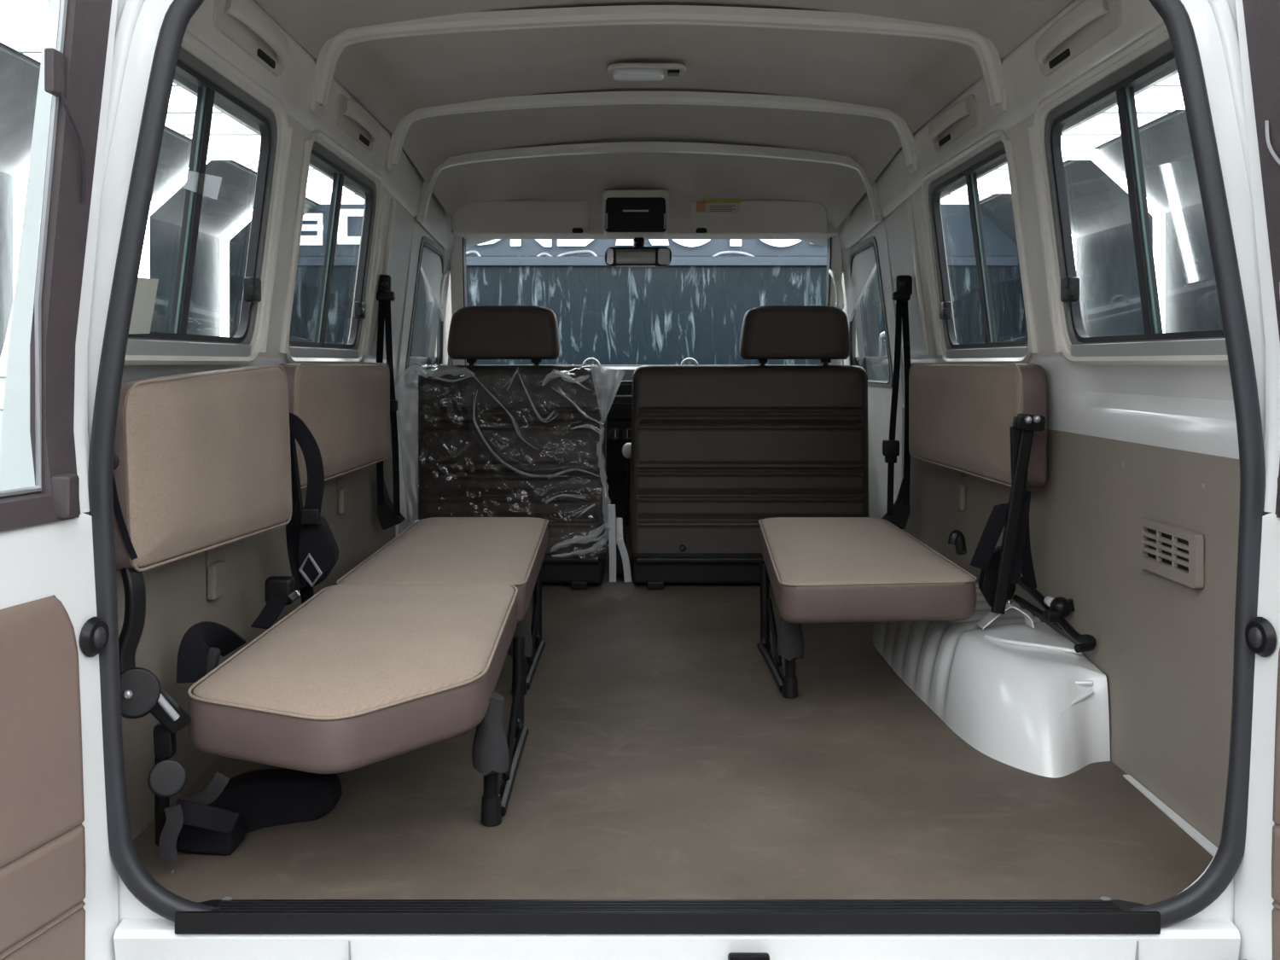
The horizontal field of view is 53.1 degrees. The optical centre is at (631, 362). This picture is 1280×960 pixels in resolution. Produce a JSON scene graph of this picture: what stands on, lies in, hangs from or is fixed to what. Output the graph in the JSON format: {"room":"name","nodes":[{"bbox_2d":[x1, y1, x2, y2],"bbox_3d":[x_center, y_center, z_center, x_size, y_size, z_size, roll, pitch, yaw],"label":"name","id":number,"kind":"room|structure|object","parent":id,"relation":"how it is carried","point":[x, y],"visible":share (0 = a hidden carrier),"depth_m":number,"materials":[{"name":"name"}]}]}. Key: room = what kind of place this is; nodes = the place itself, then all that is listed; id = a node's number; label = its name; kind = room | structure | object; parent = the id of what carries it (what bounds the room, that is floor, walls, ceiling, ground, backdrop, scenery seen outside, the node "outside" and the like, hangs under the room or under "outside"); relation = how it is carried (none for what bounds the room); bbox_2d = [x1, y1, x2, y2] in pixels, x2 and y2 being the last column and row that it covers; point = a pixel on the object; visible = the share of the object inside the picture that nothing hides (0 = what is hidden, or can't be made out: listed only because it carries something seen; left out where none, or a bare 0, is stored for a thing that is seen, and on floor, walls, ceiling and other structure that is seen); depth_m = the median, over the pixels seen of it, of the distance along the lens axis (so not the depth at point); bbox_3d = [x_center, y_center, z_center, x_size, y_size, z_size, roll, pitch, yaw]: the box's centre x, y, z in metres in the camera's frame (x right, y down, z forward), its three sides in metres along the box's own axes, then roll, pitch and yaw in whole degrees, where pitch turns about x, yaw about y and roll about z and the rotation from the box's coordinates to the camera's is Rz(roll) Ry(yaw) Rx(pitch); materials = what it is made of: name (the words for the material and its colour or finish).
{"room":"vehicle interior","nodes":[
{"label":"vehicle interior","id":0,"kind":"room"},
{"bbox_2d":[0,42,317,355],"bbox_3d":[-4.075,-0.250,4.400,0.700,3.360,21.600,0,0,0],"label":"wall","id":1,"kind":"structure","parent":0,"point":[234,195],"depth_m":11.72,"materials":[{"name":"grey paint"}]},
{"bbox_2d":[13,161,29,296],"bbox_3d":[-4.268,-0.935,9.000,0.108,0.944,0.080,0,0,0],"label":"light frame","id":2,"kind":"object","parent":1,"relation":"on","point":[20,176],"depth_m":8.96,"materials":[{"name":"white"}]},
{"bbox_2d":[138,168,188,278],"bbox_3d":[-4.103,-1.223,11.260,0.434,0.957,0.080,0,0,0],"label":"light frame","id":3,"kind":"object","parent":1,"relation":"on","point":[169,191],"depth_m":11.22,"materials":[{"name":"white"}]},
{"bbox_2d":[220,209,252,337],"bbox_3d":[-4.155,-0.942,13.500,0.332,1.337,0.080,0,0,0],"label":"light frame","id":4,"kind":"object","parent":1,"relation":"on","point":[235,229],"depth_m":13.46,"materials":[{"name":"white"}]},
{"bbox_2d":[116,0,452,841],"bbox_3d":[-0.704,0.180,3.260,0.142,1.600,3.320,0,0,0],"label":"wall","id":5,"kind":"structure","parent":0,"point":[177,600],"depth_m":2.51,"materials":[{"name":"grey paint"}]},
{"bbox_2d":[0,0,118,959],"bbox_3d":[-0.738,0.200,1.207,0.096,1.600,0.747,0,0,13],"label":"door","id":6,"kind":"structure","parent":5,"relation":"in","point":[59,893],"depth_m":1.47,"materials":[{"name":"white paint"}]},
{"bbox_2d":[125,46,277,356],"bbox_3d":[-0.701,-0.234,2.058,0.077,0.471,0.723,0,0,0],"label":"window","id":7,"kind":"structure","parent":5,"relation":"in","point":[211,84],"depth_m":2.06,"materials":[{"name":"metal"}]},
{"bbox_2d":[128,277,158,333],"bbox_3d":[-0.713,-0.082,1.834,0.011,0.087,0.163,0,0,0],"label":"window sticker","id":8,"kind":"object","parent":7,"relation":"attached to","point":[146,290],"visible":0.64,"depth_m":1.87,"materials":[{"name":"paper"}]},
{"bbox_2d":[180,169,221,199],"bbox_3d":[-0.692,-0.291,2.063,0.006,0.041,0.186,0,0,0],"label":"window sticker","id":9,"kind":"object","parent":7,"relation":"attached to","point":[193,188],"visible":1,"depth_m":2.03,"materials":[{"name":"white paper"}]},
{"bbox_2d":[205,546,223,600],"bbox_3d":[-0.706,0.357,2.170,0.017,0.086,0.050,0,0,0],"label":"hook","id":10,"kind":"object","parent":5,"relation":"attached to","point":[214,567],"visible":0.87,"depth_m":2.15,"materials":[{"name":"beige plastic"}]},
{"bbox_2d":[212,0,290,75],"bbox_3d":[-0.621,-0.552,2.150,0.047,0.068,0.380,0,0,0],"label":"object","id":11,"kind":"object","parent":5,"relation":"attached to","point":[241,21],"visible":1,"depth_m":2.10,"materials":[{"name":"grey plastic"}]},
{"bbox_2d":[287,140,376,363],"bbox_3d":[-0.701,-0.234,2.990,0.077,0.471,0.738,0,0,0],"label":"window","id":12,"kind":"structure","parent":5,"relation":"in","point":[341,170],"depth_m":2.99,"materials":[{"name":"metal"}]},
{"bbox_2d":[337,477,347,514],"bbox_3d":[-0.707,0.326,3.130,0.017,0.086,0.050,0,0,0],"label":"hook","id":13,"kind":"object","parent":5,"relation":"attached to","point":[342,491],"visible":1,"depth_m":3.11,"materials":[{"name":"beige plastic"}]},
{"bbox_2d":[335,94,379,151],"bbox_3d":[-0.621,-0.552,2.965,0.047,0.068,0.390,0,0,0],"label":"handle","id":14,"kind":"object","parent":5,"relation":"attached to","point":[352,119],"visible":1,"depth_m":2.89,"materials":[{"name":"grey plastic"}]},
{"bbox_2d":[376,274,405,529],"bbox_3d":[-0.664,0.108,3.505,0.076,0.697,0.110,0,0,0],"label":"belt","id":15,"kind":"object","parent":5,"relation":"hanging from","point":[389,515],"visible":0.86,"depth_m":3.48,"materials":[{"name":"black fabric"}]},
{"bbox_2d":[404,236,444,388],"bbox_3d":[-0.702,-0.163,4.428,0.080,0.488,0.775,0,0,0],"label":"window","id":16,"kind":"structure","parent":5,"relation":"in","point":[437,328],"depth_m":4.47,"materials":[{"name":"glass"}]},
{"bbox_2d":[451,237,468,365],"bbox_3d":[-0.635,-0.185,4.741,0.055,0.610,0.431,0,0,-6],"label":"pillar","id":17,"kind":"structure","parent":5,"relation":"attached to","point":[458,255],"depth_m":4.64,"materials":[{"name":"grey paint"}]},
{"bbox_2d":[440,268,449,309],"bbox_3d":[-0.683,-0.262,4.589,0.055,0.154,0.071,0,0,0],"label":"handle","id":18,"kind":"object","parent":17,"relation":"attached to","point":[446,272],"visible":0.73,"depth_m":4.57,"materials":[{"name":"grey paint"}]},
{"bbox_2d":[0,0,1181,204],"bbox_3d":[0.175,-1.942,4.460,9.000,0.115,21.720,0,0,0],"label":"ceiling","id":19,"kind":"structure","parent":0,"point":[225,133],"depth_m":10.33,"materials":[{"name":"grey"}]},
{"bbox_2d":[168,95,197,109],"bbox_3d":[-3.142,-1.822,9.000,0.197,0.090,0.080,0,0,0],"label":"light frame","id":20,"kind":"object","parent":19,"relation":"on","point":[176,101],"depth_m":8.96,"materials":[{"name":"white"}]},
{"bbox_2d":[206,149,259,163],"bbox_3d":[-3.493,-1.806,11.260,0.456,0.120,0.080,0,0,0],"label":"light frame","id":21,"kind":"object","parent":19,"relation":"on","point":[212,154],"depth_m":11.22,"materials":[{"name":"white"}]},
{"bbox_2d":[306,185,332,193],"bbox_3d":[-3.280,-1.822,13.500,0.269,0.081,0.080,0,0,0],"label":"light frame","id":22,"kind":"object","parent":19,"relation":"on","point":[310,189],"depth_m":13.46,"materials":[{"name":"white"}]},
{"bbox_2d":[977,185,1011,193],"bbox_3d":[3.818,-1.822,13.500,0.341,0.081,0.080,0,0,0],"label":"light frame","id":23,"kind":"object","parent":19,"relation":"on","point":[982,189],"depth_m":13.46,"materials":[{"name":"white"}]},
{"bbox_2d":[1134,95,1184,109],"bbox_3d":[3.697,-1.822,9.000,0.340,0.090,0.080,0,0,0],"label":"light frame","id":24,"kind":"object","parent":19,"relation":"on","point":[1142,101],"depth_m":8.96,"materials":[{"name":"white"}]},
{"bbox_2d":[606,471,629,544],"bbox_3d":[0.055,0.380,4.960,1.500,0.660,0.040,0,0,0],"label":"wall","id":25,"kind":"structure","parent":0,"point":[616,480],"depth_m":4.94,"materials":[{"name":"black plastic"}]},
{"bbox_2d":[600,365,641,366],"bbox_3d":[0.055,-0.230,4.770,1.447,0.523,0.422,0,0,0],"label":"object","id":26,"kind":"structure","parent":25,"relation":"in","point":[601,365],"depth_m":4.96,"materials":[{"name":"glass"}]},
{"bbox_2d":[581,357,698,471],"bbox_3d":[0.055,0.191,4.727,1.440,0.418,0.346,0,0,0],"label":"dashboard","id":27,"kind":"object","parent":25,"relation":"attached to","point":[619,379],"visible":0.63,"depth_m":4.63,"materials":[{"name":"black plastic"}]},
{"bbox_2d":[0,0,1270,959],"bbox_3d":[0.055,0.255,1.550,1.660,1.950,0.130,0,0,0],"label":"frame","id":28,"kind":"structure","parent":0,"point":[141,933],"depth_m":1.56,"materials":[{"name":"white paint"}]},
{"bbox_2d":[174,896,1160,934],"bbox_3d":[0.043,0.675,1.573,1.187,0.026,0.067,0,0,0],"label":"plate","id":29,"kind":"object","parent":28,"relation":"on","point":[1104,916],"visible":0.94,"depth_m":1.54,"materials":[{"name":"black plastic"}]},
{"bbox_2d":[87,0,1265,928],"bbox_3d":[0.055,0.077,1.557,1.428,1.278,0.024,0,0,0],"label":"seal","id":30,"kind":"object","parent":28,"relation":"attached to","point":[1227,859],"visible":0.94,"depth_m":1.55,"materials":[{"name":"rubber"}]},
{"bbox_2d":[727,952,769,959],"bbox_3d":[0.141,0.723,1.520,0.050,0.030,0.040,0,0,0],"label":"latch","id":31,"kind":"object","parent":28,"relation":"in","point":[732,956],"depth_m":1.53,"materials":[{"name":"black metal"}]},
{"bbox_2d":[289,204,1024,365],"bbox_3d":[0.175,-0.220,15.250,9.000,3.300,0.100,0,0,0],"label":"wall","id":32,"kind":"structure","parent":0,"point":[609,315],"depth_m":15.20,"materials":[{"name":"blue"}]},
{"bbox_2d":[299,213,322,244],"bbox_3d":[-3.768,-1.570,15.075,0.261,0.361,0.050,0,0,0],"label":"wall sign","id":33,"kind":"object","parent":32,"relation":"attached to","point":[305,240],"depth_m":15.05,"materials":[{"name":"white"}]},
{"bbox_2d":[337,209,363,244],"bbox_3d":[-3.306,-1.600,15.075,0.301,0.401,0.050,0,0,0],"label":"wall sign","id":34,"kind":"object","parent":32,"relation":"attached to","point":[343,237],"depth_m":15.05,"materials":[{"name":"white"}]},
{"bbox_2d":[465,250,481,255],"bbox_3d":[-1.923,-1.252,15.190,0.340,0.164,0.044,0,0,0],"label":"strip","id":35,"kind":"object","parent":32,"relation":"attached to","point":[472,252],"visible":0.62,"depth_m":15.17,"materials":[{"name":"grey metal"}]},
{"bbox_2d":[477,239,500,244],"bbox_3d":[-1.676,-1.415,15.075,0.251,0.050,0.050,0,0,0],"label":"wall sign","id":36,"kind":"object","parent":32,"relation":"attached to","point":[492,241],"depth_m":15.05,"materials":[{"name":"white"}]},
{"bbox_2d":[510,239,520,245],"bbox_3d":[-1.365,-1.410,15.075,0.110,0.060,0.050,0,0,0],"label":"wall sign","id":37,"kind":"object","parent":32,"relation":"attached to","point":[513,242],"depth_m":15.05,"materials":[{"name":"white"}]},
{"bbox_2d":[535,239,551,246],"bbox_3d":[-1.033,-1.405,15.075,0.171,0.070,0.050,0,0,0],"label":"wall sign","id":38,"kind":"object","parent":32,"relation":"attached to","point":[544,242],"depth_m":15.05,"materials":[{"name":"white"}]},
{"bbox_2d":[536,250,597,255],"bbox_3d":[-0.785,-1.251,15.190,0.794,0.178,0.044,0,0,0],"label":"strip","id":39,"kind":"object","parent":32,"relation":"attached to","point":[578,252],"visible":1,"depth_m":15.17,"materials":[{"name":"grey metal"}]},
{"bbox_2d":[557,239,593,245],"bbox_3d":[-0.662,-1.410,15.075,0.411,0.060,0.050,0,0,0],"label":"wall sign","id":40,"kind":"object","parent":32,"relation":"attached to","point":[560,242],"depth_m":15.05,"materials":[{"name":"white"}]},
{"bbox_2d":[615,239,633,244],"bbox_3d":[-0.085,-1.415,15.075,0.201,0.050,0.050,0,0,0],"label":"wall sign","id":41,"kind":"object","parent":32,"relation":"attached to","point":[619,241],"depth_m":15.05,"materials":[{"name":"white"}]},
{"bbox_2d":[296,256,1018,266],"bbox_3d":[0.055,-1.198,15.140,9.000,0.110,0.120,0,0,0],"label":"beam","id":42,"kind":"structure","parent":32,"relation":"attached to","point":[302,260],"depth_m":15.08,"materials":[{"name":"blue"}]},
{"bbox_2d":[648,239,669,244],"bbox_3d":[0.321,-1.415,15.075,0.231,0.050,0.050,0,0,0],"label":"wall sign","id":43,"kind":"object","parent":32,"relation":"attached to","point":[653,241],"depth_m":15.05,"materials":[{"name":"white"}]},
{"bbox_2d":[672,239,709,246],"bbox_3d":[0.702,-1.405,15.075,0.431,0.070,0.050,0,0,0],"label":"wall sign","id":44,"kind":"object","parent":32,"relation":"attached to","point":[683,242],"depth_m":15.05,"materials":[{"name":"white"}]},
{"bbox_2d":[712,250,754,255],"bbox_3d":[1.205,-1.244,15.190,0.657,0.171,0.044,0,0,0],"label":"strip","id":45,"kind":"object","parent":32,"relation":"attached to","point":[739,253],"visible":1,"depth_m":15.17,"materials":[{"name":"grey metal"}]},
{"bbox_2d":[730,239,741,245],"bbox_3d":[1.229,-1.410,15.075,0.120,0.060,0.050,0,0,0],"label":"wall sign","id":46,"kind":"object","parent":32,"relation":"attached to","point":[733,242],"depth_m":15.05,"materials":[{"name":"white"}]},
{"bbox_2d":[760,239,800,246],"bbox_3d":[1.751,-1.405,15.075,0.462,0.070,0.050,0,0,0],"label":"wall sign","id":47,"kind":"object","parent":32,"relation":"attached to","point":[773,242],"depth_m":15.05,"materials":[{"name":"white"}]},
{"bbox_2d":[254,0,1073,230],"bbox_3d":[0.055,-0.607,3.070,1.380,0.303,3.000,0,0,0],"label":"ceiling","id":48,"kind":"structure","parent":0,"point":[914,78],"depth_m":3.17,"materials":[{"name":"fabric"}]},
{"bbox_2d":[452,199,589,233],"bbox_3d":[-0.374,-0.495,4.340,0.465,0.114,0.025,0,0,0],"label":"sun visor","id":49,"kind":"object","parent":48,"relation":"attached to","point":[514,216],"visible":0.97,"depth_m":4.33,"materials":[{"name":"grey plastic"}]},
{"bbox_2d":[602,189,669,238],"bbox_3d":[0.014,-0.503,4.336,0.221,0.144,0.189,0,0,0],"label":"console","id":50,"kind":"object","parent":48,"relation":"attached to","point":[626,213],"visible":1,"depth_m":4.25,"materials":[{"name":"grey plastic"}]},
{"bbox_2d":[605,237,671,267],"bbox_3d":[0.023,-0.380,4.387,0.230,0.114,0.079,0,0,0],"label":"mirror","id":51,"kind":"object","parent":50,"relation":"attached to","point":[637,256],"visible":1,"depth_m":4.36,"materials":[{"name":"black plastic"}]},
{"bbox_2d":[451,217,840,239],"bbox_3d":[0.050,-0.480,4.550,1.370,0.078,0.100,0,0,0],"label":"trim","id":52,"kind":"structure","parent":48,"relation":"attached to","point":[679,228],"depth_m":4.53,"materials":[{"name":"grey plastic"}]},
{"bbox_2d":[607,63,686,81],"bbox_3d":[0.037,-0.698,3.080,0.190,0.028,0.090,0,0,0],"label":"recessed light","id":53,"kind":"object","parent":48,"relation":"in","point":[621,72],"visible":1,"depth_m":3.04,"materials":[{"name":"grey plastic"}]},
{"bbox_2d":[667,69,680,76],"bbox_3d":[0.101,-0.696,3.068,0.028,0.012,0.040,0,0,0],"label":"switch","id":54,"kind":"object","parent":53,"relation":"attached to","point":[671,72],"depth_m":3.05,"materials":[{"name":"black plastic"}]},
{"bbox_2d":[416,141,882,223],"bbox_3d":[0.055,-0.551,3.920,1.424,0.242,0.062,0,0,0],"label":"bow","id":55,"kind":"object","parent":48,"relation":"attached to","point":[628,147],"visible":0.93,"depth_m":3.90,"materials":[{"name":"grey paint"}]},
{"bbox_2d":[386,91,918,173],"bbox_3d":[0.055,-0.610,3.390,1.404,0.209,0.062,0,0,0],"label":"bow","id":56,"kind":"object","parent":48,"relation":"attached to","point":[905,136],"visible":1,"depth_m":3.37,"materials":[{"name":"grey paint"}]},
{"bbox_2d":[309,5,1007,116],"bbox_3d":[0.055,-0.612,2.600,1.408,0.213,0.075,0,0,0],"label":"bow","id":57,"kind":"object","parent":48,"relation":"attached to","point":[986,53],"visible":1,"depth_m":2.57,"materials":[{"name":"grey paint"}]},
{"bbox_2d":[691,198,827,233],"bbox_3d":[0.433,-0.496,4.340,0.462,0.116,0.025,0,0,0],"label":"sun visor","id":58,"kind":"object","parent":48,"relation":"attached to","point":[708,216],"visible":1,"depth_m":4.33,"materials":[{"name":"grey plastic"}]},
{"bbox_2d":[709,205,735,211],"bbox_3d":[0.309,-0.521,4.328,0.086,0.019,0.002,0,0,0],"label":"print","id":59,"kind":"object","parent":58,"relation":"attached to","point":[712,208],"depth_m":4.33,"materials":[{"name":"grey"}]},
{"bbox_2d":[133,544,1213,905],"bbox_3d":[0.055,0.695,3.200,1.530,0.030,3.200,0,0,0],"label":"floor","id":60,"kind":"structure","parent":0,"point":[664,757],"depth_m":1.96,"materials":[{"name":"plastic"}]},
{"bbox_2d":[158,768,342,872],"bbox_3d":[-0.537,0.628,1.824,0.191,0.157,0.272,0,0,0],"label":"belt","id":61,"kind":"object","parent":60,"relation":"on","point":[214,820],"visible":0.88,"depth_m":1.85,"materials":[{"name":"black fabric"}]},
{"bbox_2d":[112,364,529,846],"bbox_3d":[-0.445,0.342,1.987,0.530,0.676,0.747,0,0,0],"label":"seat","id":62,"kind":"object","parent":60,"relation":"on","point":[360,675],"visible":0.91,"depth_m":1.79,"materials":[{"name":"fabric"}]},
{"bbox_2d":[176,621,246,683],"bbox_3d":[-0.632,0.433,1.933,0.043,0.087,0.108,0,0,38],"label":"belt","id":63,"kind":"object","parent":62,"relation":"attached to","point":[201,646],"visible":0.93,"depth_m":1.92,"materials":[{"name":"black"}]},
{"bbox_2d":[187,583,517,773],"bbox_3d":[-0.400,0.458,1.966,0.396,0.132,0.704,0,0,0],"label":"seat cushion","id":64,"kind":"object","parent":62,"relation":"on","point":[360,675],"depth_m":1.76,"materials":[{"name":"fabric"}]},
{"bbox_2d":[277,362,548,695],"bbox_3d":[-0.448,0.340,2.853,0.508,0.680,1.041,0,0,0],"label":"seat","id":65,"kind":"object","parent":60,"relation":"on","point":[345,406],"visible":0.71,"depth_m":2.68,"materials":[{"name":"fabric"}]},
{"bbox_2d":[251,412,338,628],"bbox_3d":[-0.598,0.270,2.275,0.108,0.356,0.252,0,0,0],"label":"belt","id":66,"kind":"object","parent":65,"relation":"attached to","point":[311,558],"visible":0.97,"depth_m":2.33,"materials":[{"name":"black fabric"}]},
{"bbox_2d":[339,517,547,622],"bbox_3d":[-0.370,0.434,2.828,0.351,0.096,0.991,0,0,0],"label":"seat cushion","id":67,"kind":"object","parent":65,"relation":"on","point":[506,550],"depth_m":2.60,"materials":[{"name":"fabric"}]},
{"bbox_2d":[416,305,606,589],"bbox_3d":[-0.365,0.254,4.150,0.576,0.853,0.640,0,0,0],"label":"seat","id":68,"kind":"object","parent":60,"relation":"on","point":[459,475],"visible":0.91,"depth_m":3.88,"materials":[{"name":"leather"}]},
{"bbox_2d":[395,364,610,548],"bbox_3d":[-0.365,0.293,3.802,0.696,0.576,0.124,0,0,0],"label":"plastic cover","id":69,"kind":"object","parent":68,"relation":"on","point":[415,369],"visible":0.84,"depth_m":3.77,"materials":[{"name":"clear plastic"}]},
{"bbox_2d":[395,365,418,522],"bbox_3d":[-0.665,0.243,3.823,0.108,0.471,0.036,0,0,33],"label":"drape","id":70,"kind":"object","parent":69,"relation":"hanging from","point":[408,480],"depth_m":3.81,"materials":[{"name":"clear plastic"}]},
{"bbox_2d":[607,504,616,581],"bbox_3d":[-0.058,0.531,3.769,0.025,0.226,0.022,0,0,0],"label":"strip","id":71,"kind":"object","parent":60,"relation":"attached to","point":[611,508],"visible":1,"depth_m":3.76,"materials":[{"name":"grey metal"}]},
{"bbox_2d":[616,515,627,576],"bbox_3d":[-0.042,0.628,4.450,0.050,0.104,0.800,0,0,0],"label":"tunnel","id":72,"kind":"object","parent":60,"relation":"on","point":[619,570],"visible":0.27,"depth_m":4.05,"materials":[{"name":"black plastic"}]},
{"bbox_2d":[622,442,631,526],"bbox_3d":[-0.009,0.420,4.400,0.048,0.290,0.048,0,0,37],"label":"lever","id":73,"kind":"object","parent":72,"relation":"attached to","point":[626,447],"visible":0.65,"depth_m":4.40,"materials":[{"name":"black metal"}]},
{"bbox_2d":[615,517,631,581],"bbox_3d":[-0.024,0.551,3.769,0.048,0.189,0.022,0,0,0],"label":"strip","id":74,"kind":"object","parent":60,"relation":"attached to","point":[619,520],"visible":1,"depth_m":3.76,"materials":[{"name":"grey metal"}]},
{"bbox_2d":[628,305,869,589],"bbox_3d":[0.358,0.254,4.150,0.731,0.853,0.641,0,0,0],"label":"seat","id":75,"kind":"object","parent":60,"relation":"on","point":[717,451],"visible":0.91,"depth_m":3.88,"materials":[{"name":"leather"}]},
{"bbox_2d":[756,362,1096,698],"bbox_3d":[0.552,0.340,2.843,0.544,0.680,1.220,0,0,0],"label":"seat","id":76,"kind":"object","parent":60,"relation":"on","point":[987,420],"visible":0.98,"depth_m":2.54,"materials":[{"name":"fabric"}]},
{"bbox_2d":[758,517,977,623],"bbox_3d":[0.469,0.441,2.860,0.375,0.105,0.926,0,0,0],"label":"seat cushion","id":77,"kind":"object","parent":76,"relation":"on","point":[818,569],"depth_m":2.45,"materials":[{"name":"fabric"}]},
{"bbox_2d":[948,491,1036,587],"bbox_3d":[0.727,0.345,2.633,0.140,0.203,0.360,0,0,0],"label":"belt","id":78,"kind":"object","parent":76,"relation":"hanging from","point":[1022,564],"visible":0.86,"depth_m":2.46,"materials":[{"name":"black fabric"}]},
{"bbox_2d":[1044,596,1053,606],"bbox_3d":[0.782,0.447,2.393,0.018,0.018,0.016,0,0,0],"label":"washer","id":79,"kind":"object","parent":76,"relation":"in","point":[1049,601],"depth_m":2.39,"materials":[{"name":"grey metal"}]},
{"bbox_2d":[872,581,1110,777],"bbox_3d":[0.698,0.573,2.693,0.238,0.214,1.193,0,0,0],"label":"wheel arch","id":80,"kind":"object","parent":60,"relation":"on","point":[1012,687],"visible":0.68,"depth_m":2.27,"materials":[{"name":"white paint"}]},
{"bbox_2d":[173,63,1177,321],"bbox_3d":[0.055,-0.472,3.135,1.550,0.645,3.030,0,0,0],"label":"trim","id":81,"kind":"structure","parent":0,"point":[864,263],"depth_m":4.33,"materials":[{"name":"white paint"}]},
{"bbox_2d":[842,0,1239,848],"bbox_3d":[0.814,0.180,3.260,0.142,1.600,3.320,0,0,0],"label":"wall","id":82,"kind":"structure","parent":0,"point":[1130,439],"depth_m":2.22,"materials":[{"name":"grey paint"}]},
{"bbox_2d":[825,236,843,365],"bbox_3d":[0.746,-0.185,4.741,0.057,0.610,0.431,0,0,5],"label":"pillar","id":83,"kind":"structure","parent":82,"relation":"attached to","point":[834,258],"depth_m":4.62,"materials":[{"name":"grey paint"}]},
{"bbox_2d":[828,268,843,309],"bbox_3d":[0.738,-0.262,4.589,0.054,0.154,0.071,0,0,0],"label":"handle","id":84,"kind":"object","parent":83,"relation":"attached to","point":[837,282],"visible":0.93,"depth_m":4.57,"materials":[{"name":"grey paint"}]},
{"bbox_2d":[849,236,893,388],"bbox_3d":[0.811,-0.163,4.428,0.080,0.488,0.775,0,0,0],"label":"window","id":85,"kind":"structure","parent":82,"relation":"in","point":[855,325],"depth_m":4.42,"materials":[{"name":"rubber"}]},
{"bbox_2d":[867,331,887,379],"bbox_3d":[0.952,-0.017,4.654,0.236,0.197,0.077,0,0,0],"label":"mirror","id":86,"kind":"object","parent":82,"relation":"attached to","point":[882,346],"visible":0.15,"depth_m":4.63,"materials":[{"name":"mirror"}]},
{"bbox_2d":[881,274,912,529],"bbox_3d":[0.747,0.113,3.618,0.091,0.720,0.125,0,0,0],"label":"belt","id":87,"kind":"object","parent":82,"relation":"hanging from","point":[898,513],"visible":0.95,"depth_m":3.60,"materials":[{"name":"black fabric"}]},
{"bbox_2d":[928,94,978,151],"bbox_3d":[0.731,-0.552,2.965,0.047,0.068,0.390,0,0,0],"label":"handle","id":88,"kind":"object","parent":82,"relation":"attached to","point":[960,118],"visible":1,"depth_m":2.89,"materials":[{"name":"grey plastic"}]},
{"bbox_2d":[955,474,966,511],"bbox_3d":[0.817,0.322,3.170,0.017,0.086,0.050,0,0,0],"label":"hook","id":89,"kind":"object","parent":82,"relation":"attached to","point":[960,488],"visible":1,"depth_m":3.15,"materials":[{"name":"beige plastic"}]},
{"bbox_2d":[928,140,1028,363],"bbox_3d":[0.811,-0.234,2.990,0.077,0.471,0.738,0,0,0],"label":"window","id":90,"kind":"structure","parent":82,"relation":"in","point":[968,170],"depth_m":2.99,"materials":[{"name":"metal"}]},
{"bbox_2d":[1035,0,1122,75],"bbox_3d":[0.731,-0.552,2.150,0.047,0.068,0.380,0,0,0],"label":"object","id":91,"kind":"object","parent":82,"relation":"attached to","point":[1089,22],"visible":1,"depth_m":2.10,"materials":[{"name":"grey plastic"}]},
{"bbox_2d":[1044,39,1227,356],"bbox_3d":[0.811,-0.234,2.058,0.077,0.471,0.723,0,0,0],"label":"window","id":92,"kind":"structure","parent":82,"relation":"in","point":[1120,83],"depth_m":2.06,"materials":[{"name":"metal"}]},
{"bbox_2d":[1122,774,1217,856],"bbox_3d":[0.807,0.677,1.860,0.020,0.003,0.480,0,0,0],"label":"trim","id":93,"kind":"structure","parent":82,"relation":"attached to","point":[1198,837],"depth_m":1.90,"materials":[{"name":"white paint"}]},
{"bbox_2d":[1138,517,1204,587],"bbox_3d":[0.817,0.286,1.944,0.012,0.078,0.208,0,0,0],"label":"air vent","id":94,"kind":"object","parent":82,"relation":"in","point":[1174,553],"visible":1,"depth_m":1.92,"materials":[{"name":"beige plastic"}]},
{"bbox_2d":[1234,0,1279,959],"bbox_3d":[0.848,0.200,1.207,0.096,1.600,0.747,0,0,-13],"label":"door","id":95,"kind":"structure","parent":82,"relation":"in","point":[1257,877],"depth_m":1.52,"materials":[{"name":"white paint"}]},
{"bbox_2d":[979,109,1223,340],"bbox_3d":[4.425,-0.250,4.400,0.700,3.360,21.600,0,0,0],"label":"wall","id":96,"kind":"structure","parent":0,"point":[1099,207],"depth_m":11.46,"materials":[{"name":"grey paint"}]},
{"bbox_2d":[1061,149,1128,192],"bbox_3d":[4.062,-1.679,11.260,0.576,0.374,0.080,0,0,0],"label":"light frame","id":97,"kind":"object","parent":96,"relation":"on","point":[1092,154],"depth_m":11.22,"materials":[{"name":"white"}]},
{"bbox_2d":[1146,197,1164,332],"bbox_3d":[4.596,-0.856,11.260,0.150,1.182,0.080,0,0,0],"label":"light frame","id":98,"kind":"object","parent":96,"relation":"on","point":[1158,215],"depth_m":11.22,"materials":[{"name":"white"}]},
{"bbox_3d":[0.175,1.480,4.400,9.000,0.100,21.600,0,0,0],"label":"ground","id":99,"kind":"structure","parent":0,"visible":0},
{"bbox_2d":[0,296,14,462],"bbox_3d":[-2.461,0.093,5.237,0.624,2.674,0.086,0,0,0],"label":"light","id":100,"kind":"object","parent":99,"relation":"on","point":[3,357],"visible":0.05,"depth_m":5.20,"materials":[{"name":"white"}]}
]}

